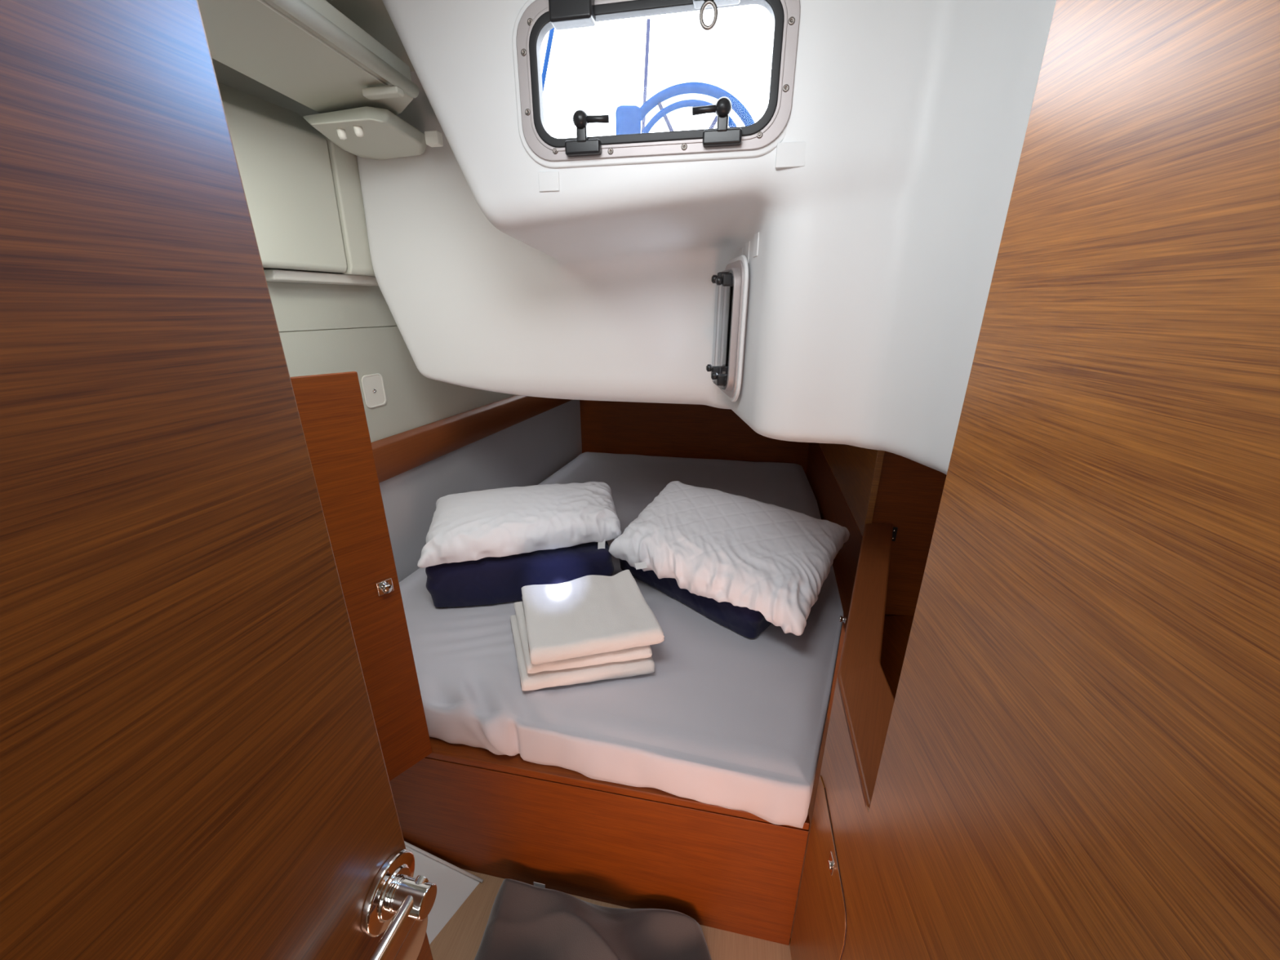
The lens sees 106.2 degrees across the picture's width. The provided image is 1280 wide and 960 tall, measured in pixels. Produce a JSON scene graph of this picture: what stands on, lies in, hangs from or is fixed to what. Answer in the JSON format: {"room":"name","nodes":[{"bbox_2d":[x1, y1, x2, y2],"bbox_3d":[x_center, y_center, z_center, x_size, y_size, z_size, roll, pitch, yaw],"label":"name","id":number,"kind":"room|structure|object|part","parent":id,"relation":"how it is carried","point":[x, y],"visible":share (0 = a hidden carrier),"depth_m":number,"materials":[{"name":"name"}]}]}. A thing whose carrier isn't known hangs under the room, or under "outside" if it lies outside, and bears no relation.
{"room":"ship interior","nodes":[
{"label":"ship interior","id":0,"kind":"room"},
{"bbox_2d":[197,0,418,115],"bbox_3d":[-0.646,-0.669,0.564,0.276,0.084,1.249,2,20,6],"label":"ceiling panel","id":1,"kind":"object","parent":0,"point":[308,52],"visible":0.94,"depth_m":0.85,"materials":[{"name":"grey plastic"}]},
{"bbox_2d":[325,0,414,71],"bbox_3d":[0.015,-0.680,0.215,3.030,0.030,5.730,0,20,0],"label":"ceiling","id":2,"kind":"structure","parent":0,"point":[372,16],"depth_m":0.99,"materials":[{"name":"grey"}]},
{"bbox_2d":[211,57,582,582],"bbox_3d":[-0.864,-0.331,1.640,0.030,1.700,3.235,6,21,16],"label":"wall","id":3,"kind":"structure","parent":0,"point":[323,328],"depth_m":1.72,"materials":[{"name":"grey"}]},
{"bbox_2d":[217,82,378,285],"bbox_3d":[-0.948,-0.565,0.793,0.217,0.406,1.398,6,21,16],"label":"locker","id":4,"kind":"object","parent":3,"relation":"attached to","point":[303,191],"visible":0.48,"depth_m":1.19,"materials":[{"name":"grey plastic"}]},
{"bbox_2d":[361,373,386,408],"bbox_3d":[-0.868,-0.292,1.572,0.008,0.105,0.085,6,21,16],"label":"light switch","id":5,"kind":"object","parent":3,"relation":"attached to","point":[373,387],"visible":1,"depth_m":1.57,"materials":[{"name":"white plastic"}]},
{"bbox_2d":[371,395,573,483],"bbox_3d":[-0.711,-0.237,2.095,0.038,0.139,2.306,6,21,16],"label":"trim","id":6,"kind":"structure","parent":3,"relation":"attached to","point":[397,454],"depth_m":1.91,"materials":[{"name":"brown wood"}]},
{"bbox_3d":[-0.864,0.205,1.835,0.030,0.560,3.235,6,21,16],"label":"padded panel","id":7,"kind":"part","parent":3,"relation":"part of","materials":[{"name":"grey fabric"}]},
{"bbox_2d":[405,845,479,944],"bbox_3d":[-0.874,1.134,1.062,0.481,0.193,0.906,12,23,29],"label":"wall","id":8,"kind":"structure","parent":0,"point":[454,886],"depth_m":1.30,"materials":[{"name":"white"}]},
{"bbox_2d":[404,840,483,883],"bbox_3d":[-0.682,1.010,1.351,0.510,0.177,0.008,4,20,12],"label":"trim","id":9,"kind":"structure","parent":8,"relation":"attached to","point":[406,844],"depth_m":1.34,"materials":[{"name":"white"}]},
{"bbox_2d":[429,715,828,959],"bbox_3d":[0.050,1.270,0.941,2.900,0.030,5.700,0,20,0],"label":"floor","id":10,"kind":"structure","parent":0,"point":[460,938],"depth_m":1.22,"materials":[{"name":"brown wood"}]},
{"bbox_2d":[0,0,436,959],"bbox_3d":[-0.249,0.432,0.130,0.059,1.980,0.600,4,20,12],"label":"door","id":11,"kind":"structure","parent":10,"relation":"on","point":[193,766],"depth_m":0.21,"materials":[{"name":"brown wood"}]},
{"bbox_3d":[-0.194,0.321,0.375,0.009,0.053,0.053,4,20,12],"label":"handle","id":12,"kind":"part","parent":11,"relation":"part of","materials":[{"name":"silver metal"}]},
{"bbox_3d":[-0.184,0.340,0.323,0.010,0.021,0.125,4,20,12],"label":"lever","id":13,"kind":"part","parent":11,"relation":"part of","materials":[{"name":"silver metal"}]},
{"bbox_2d":[474,878,711,959],"bbox_3d":[-0.107,1.150,1.029,0.655,0.133,0.503,2,20,5],"label":"rug","id":14,"kind":"object","parent":10,"relation":"on","point":[526,922],"visible":1,"depth_m":1.17,"materials":[{"name":"fabric"}]},
{"bbox_2d":[389,737,809,945],"bbox_3d":[-0.023,0.546,2.245,1.563,0.437,2.223,4,20,12],"label":"bed base","id":15,"kind":"object","parent":10,"relation":"on","point":[475,809],"visible":0.41,"depth_m":1.20,"materials":[{"name":"brown wood"}]},
{"bbox_2d":[289,371,432,781],"bbox_3d":[-0.671,0.302,0.892,0.029,0.946,0.450,17,26,39],"label":"board","id":16,"kind":"object","parent":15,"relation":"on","point":[331,406],"visible":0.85,"depth_m":0.97,"materials":[{"name":"brown wood"}]},
{"bbox_2d":[399,452,843,828],"bbox_3d":[0.026,0.265,2.153,1.544,0.155,2.255,5,21,14],"label":"mattress","id":17,"kind":"object","parent":15,"relation":"on","point":[725,717],"visible":0.43,"depth_m":1.22,"materials":[{"name":"white fabric"}]},
{"bbox_2d":[425,541,613,607],"bbox_3d":[-0.413,0.259,1.731,0.603,0.160,0.407,-3,20,-9],"label":"pillow","id":18,"kind":"object","parent":17,"relation":"on","point":[489,580],"visible":0.49,"depth_m":1.54,"materials":[{"name":"fabric"}]},
{"bbox_2d":[417,481,621,568],"bbox_3d":[-0.391,0.127,1.676,0.678,0.150,0.380,-6,21,-15],"label":"pillow","id":19,"kind":"object","parent":18,"relation":"on","point":[471,526],"visible":1,"depth_m":1.56,"materials":[{"name":"fabric"}]},
{"bbox_2d":[510,614,654,690],"bbox_3d":[-0.177,0.458,1.354,0.386,0.046,0.294,-4,20,-10],"label":"folded towel","id":20,"kind":"object","parent":17,"relation":"on","point":[544,679],"visible":0.28,"depth_m":1.23,"materials":[{"name":"white fabric"}]},
{"bbox_2d":[513,601,652,673],"bbox_3d":[-0.174,0.416,1.347,0.363,0.038,0.291,-4,20,-10],"label":"folded towel","id":21,"kind":"object","parent":20,"relation":"on","point":[638,652],"visible":0.13,"depth_m":1.23,"materials":[{"name":"white fabric"}]},
{"bbox_2d":[521,569,664,664],"bbox_3d":[-0.144,0.364,1.329,0.347,0.070,0.306,-5,21,-15],"label":"folded towel","id":22,"kind":"object","parent":21,"relation":"on","point":[589,615],"visible":1,"depth_m":1.27,"materials":[{"name":"white fabric"}]},
{"bbox_2d":[619,533,772,638],"bbox_3d":[0.245,0.284,1.673,0.378,0.152,0.603,-19,27,-41],"label":"pillow","id":23,"kind":"object","parent":17,"relation":"on","point":[746,622],"visible":0.12,"depth_m":1.46,"materials":[{"name":"fabric"}]},
{"bbox_2d":[608,480,849,635],"bbox_3d":[0.285,0.208,1.569,0.673,0.220,0.503,11,23,29],"label":"pillow","id":24,"kind":"object","parent":23,"relation":"on","point":[773,561],"visible":1,"depth_m":1.46,"materials":[{"name":"fabric"}]},
{"bbox_2d":[837,522,894,808],"bbox_3d":[0.556,0.677,1.283,0.156,0.850,0.977,8,21,20],"label":"wooden trim","id":25,"kind":"structure","parent":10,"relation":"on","point":[868,698],"depth_m":0.93,"materials":[{"name":"brown wood"}]},
{"bbox_2d":[839,615,846,623],"bbox_3d":[0.587,0.404,1.391,0.019,0.019,0.019,10,22,26],"label":"stud","id":26,"kind":"object","parent":25,"relation":"attached to","point":[842,619],"visible":1,"depth_m":1.39,"materials":[{"name":"silver metal"}]},
{"bbox_2d":[579,400,808,473],"bbox_3d":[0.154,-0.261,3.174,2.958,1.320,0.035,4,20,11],"label":"headboard","id":27,"kind":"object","parent":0,"point":[696,431],"depth_m":3.12,"materials":[{"name":"brown wood"}]},
{"bbox_2d":[356,0,1056,475],"bbox_3d":[0.195,-0.525,1.004,1.955,0.865,1.366,0,20,0],"label":"ceiling","id":28,"kind":"structure","parent":0,"point":[869,237],"depth_m":0.87,"materials":[{"name":"white plastic"}]},
{"bbox_2d":[303,106,443,159],"bbox_3d":[-0.690,-0.848,1.243,0.281,0.057,0.578,-11,23,-28],"label":"ceiling lamp","id":29,"kind":"object","parent":28,"relation":"attached to","point":[366,131],"visible":0.91,"depth_m":1.09,"materials":[{"name":"grey plastic"}]},
{"bbox_2d":[511,0,800,168],"bbox_3d":[0.016,-0.673,0.794,0.486,0.252,0.048,4,20,11],"label":"window","id":30,"kind":"structure","parent":28,"relation":"attached to","point":[535,18],"depth_m":0.81,"materials":[{"name":"white plastic"}]},
{"bbox_3d":[-0.102,-0.620,0.827,0.028,0.027,0.026,0,20,0],"label":"knob","id":31,"kind":"part","parent":30,"relation":"part of","materials":[{"name":"black plastic"}]},
{"bbox_3d":[-0.101,-0.606,0.838,0.018,0.032,0.014,4,20,11],"label":"hinge arm","id":32,"kind":"part","parent":30,"relation":"part of","materials":[{"name":"black plastic"}]},
{"bbox_3d":[-0.077,-0.617,0.822,0.051,0.014,0.012,4,20,11],"label":"lever","id":33,"kind":"part","parent":30,"relation":"part of","materials":[{"name":"black plastic"}]},
{"bbox_3d":[0.111,-0.606,0.787,0.051,0.014,0.012,4,20,11],"label":"lever","id":34,"kind":"part","parent":30,"relation":"part of","materials":[{"name":"black plastic"}]},
{"bbox_3d":[0.137,-0.591,0.793,0.018,0.032,0.014,4,20,11],"label":"hinge arm","id":35,"kind":"part","parent":30,"relation":"part of","materials":[{"name":"black plastic"}]},
{"bbox_3d":[0.136,-0.605,0.782,0.028,0.027,0.026,0,20,0],"label":"knob","id":36,"kind":"part","parent":30,"relation":"part of","materials":[{"name":"black plastic"}]},
{"bbox_2d":[706,254,749,401],"bbox_3d":[0.200,-0.357,1.151,0.071,0.320,0.220,0,20,0],"label":"window","id":37,"kind":"structure","parent":28,"relation":"attached to","point":[733,282],"depth_m":1.08,"materials":[{"name":"white"}]},
{"bbox_3d":[0.172,-0.278,1.194,0.014,0.018,0.018,0,20,0],"label":"knob","id":38,"kind":"part","parent":37,"relation":"part of","materials":[{"name":"black plastic"}]},
{"bbox_3d":[0.175,-0.245,1.132,0.014,0.018,0.018,0,20,0],"label":"knob","id":39,"kind":"part","parent":37,"relation":"part of","materials":[{"name":"black plastic"}]},
{"bbox_3d":[0.173,-0.464,1.111,0.014,0.018,0.018,0,20,0],"label":"knob","id":40,"kind":"part","parent":37,"relation":"part of","materials":[{"name":"black plastic"}]},
{"bbox_3d":[0.175,-0.439,1.061,0.014,0.018,0.018,0,20,0],"label":"knob","id":41,"kind":"part","parent":37,"relation":"part of","materials":[{"name":"black plastic"}]},
{"bbox_3d":[0.195,-0.357,1.151,0.007,0.262,0.172,-1,20,-2],"label":"sash pane","id":42,"kind":"part","parent":37,"relation":"part of","materials":[{"name":"glass"}]},
{"bbox_3d":[0.216,-0.357,1.151,0.034,0.270,0.176,-1,20,-2],"label":"sash","id":43,"kind":"part","parent":37,"relation":"part of","materials":[{"name":"silver metal"}]},
{"bbox_2d":[805,442,884,723],"bbox_3d":[0.897,0.014,2.301,0.020,1.399,1.579,4,20,12],"label":"wall","id":44,"kind":"structure","parent":0,"point":[843,479],"depth_m":1.78,"materials":[{"name":"brown wood"}]},
{"bbox_2d":[871,451,946,615],"bbox_3d":[1.108,0.249,1.509,0.750,1.500,0.020,4,20,11],"label":"wall","id":45,"kind":"structure","parent":0,"point":[909,494],"depth_m":1.51,"materials":[{"name":"brown wood"}]},
{"bbox_2d":[892,526,897,541],"bbox_3d":[0.805,0.172,1.528,0.018,0.048,0.009,4,20,11],"label":"hinge","id":46,"kind":"object","parent":45,"relation":"attached to","point":[895,529],"visible":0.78,"depth_m":1.53,"materials":[{"name":"black metal"}]},
{"bbox_2d":[819,0,1279,959],"bbox_3d":[0.333,0.380,0.339,0.022,2.055,1.083,2,20,5],"label":"wall","id":47,"kind":"structure","parent":0,"point":[1080,759],"depth_m":0.34,"materials":[{"name":"brown wood"}]},
{"bbox_2d":[789,775,846,959],"bbox_3d":[0.357,0.916,0.984,0.009,0.585,0.224,2,20,5],"label":"door","id":48,"kind":"structure","parent":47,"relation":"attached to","point":[819,932],"depth_m":0.96,"materials":[{"name":"brown wood"}]},
{"bbox_3d":[0.468,-0.575,2.292,2.265,0.037,1.740,0,20,0],"label":"ceiling","id":49,"kind":"structure","parent":0,"visible":0},
{"bbox_2d":[641,99,737,133],"bbox_3d":[0.261,-1.397,2.693,0.595,1.225,0.078,1,20,4],"label":"grab rail","id":50,"kind":"object","parent":49,"relation":"on","point":[686,103],"visible":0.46,"depth_m":2.51,"materials":[{"name":"metal"}]},
{"bbox_2d":[615,105,640,134],"bbox_3d":[-0.063,-1.706,2.784,0.139,0.725,0.200,0,20,0],"label":"pod","id":51,"kind":"object","parent":50,"relation":"attached to","point":[628,117],"visible":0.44,"depth_m":2.60,"materials":[{"name":"plastic"}]},
{"label":"outside","id":52,"kind":"structure","parent":0,"visible":0},
{"bbox_2d":[641,18,650,131],"bbox_3d":[0.017,-2.665,3.925,0.126,1.725,0.028,0,20,0],"label":"antenna pole","id":53,"kind":"object","parent":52,"point":[648,20],"visible":0.35,"depth_m":3.72,"materials":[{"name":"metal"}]},
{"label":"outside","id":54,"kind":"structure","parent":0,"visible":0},
{"bbox_2d":[542,27,554,92],"bbox_3d":[-0.553,-2.331,2.770,0.433,1.430,0.026,0,20,0],"label":"backstay","id":55,"kind":"object","parent":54,"point":[551,31],"visible":0.41,"depth_m":2.73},
{"bbox_3d":[1.050,0.115,1.000,0.140,2.100,1.400,0,20,0],"label":"wall","id":56,"kind":"structure","parent":0,"visible":0},
{"bbox_2d":[880,615,914,698],"bbox_3d":[0.715,0.646,1.119,0.710,0.020,1.060,0,20,0],"label":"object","id":57,"kind":"structure","parent":56,"relation":"attached to","point":[897,628],"depth_m":1.47,"materials":[{"name":"brown wood"}]},
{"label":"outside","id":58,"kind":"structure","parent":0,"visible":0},
{"bbox_2d":[640,81,755,131],"bbox_3d":[0.300,-1.657,3.058,0.884,1.427,0.217,2,20,6],"label":"steering wheel","id":59,"kind":"object","parent":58,"point":[691,87],"visible":0.19,"depth_m":2.81,"materials":[{"name":"blue metal"}]}
]}

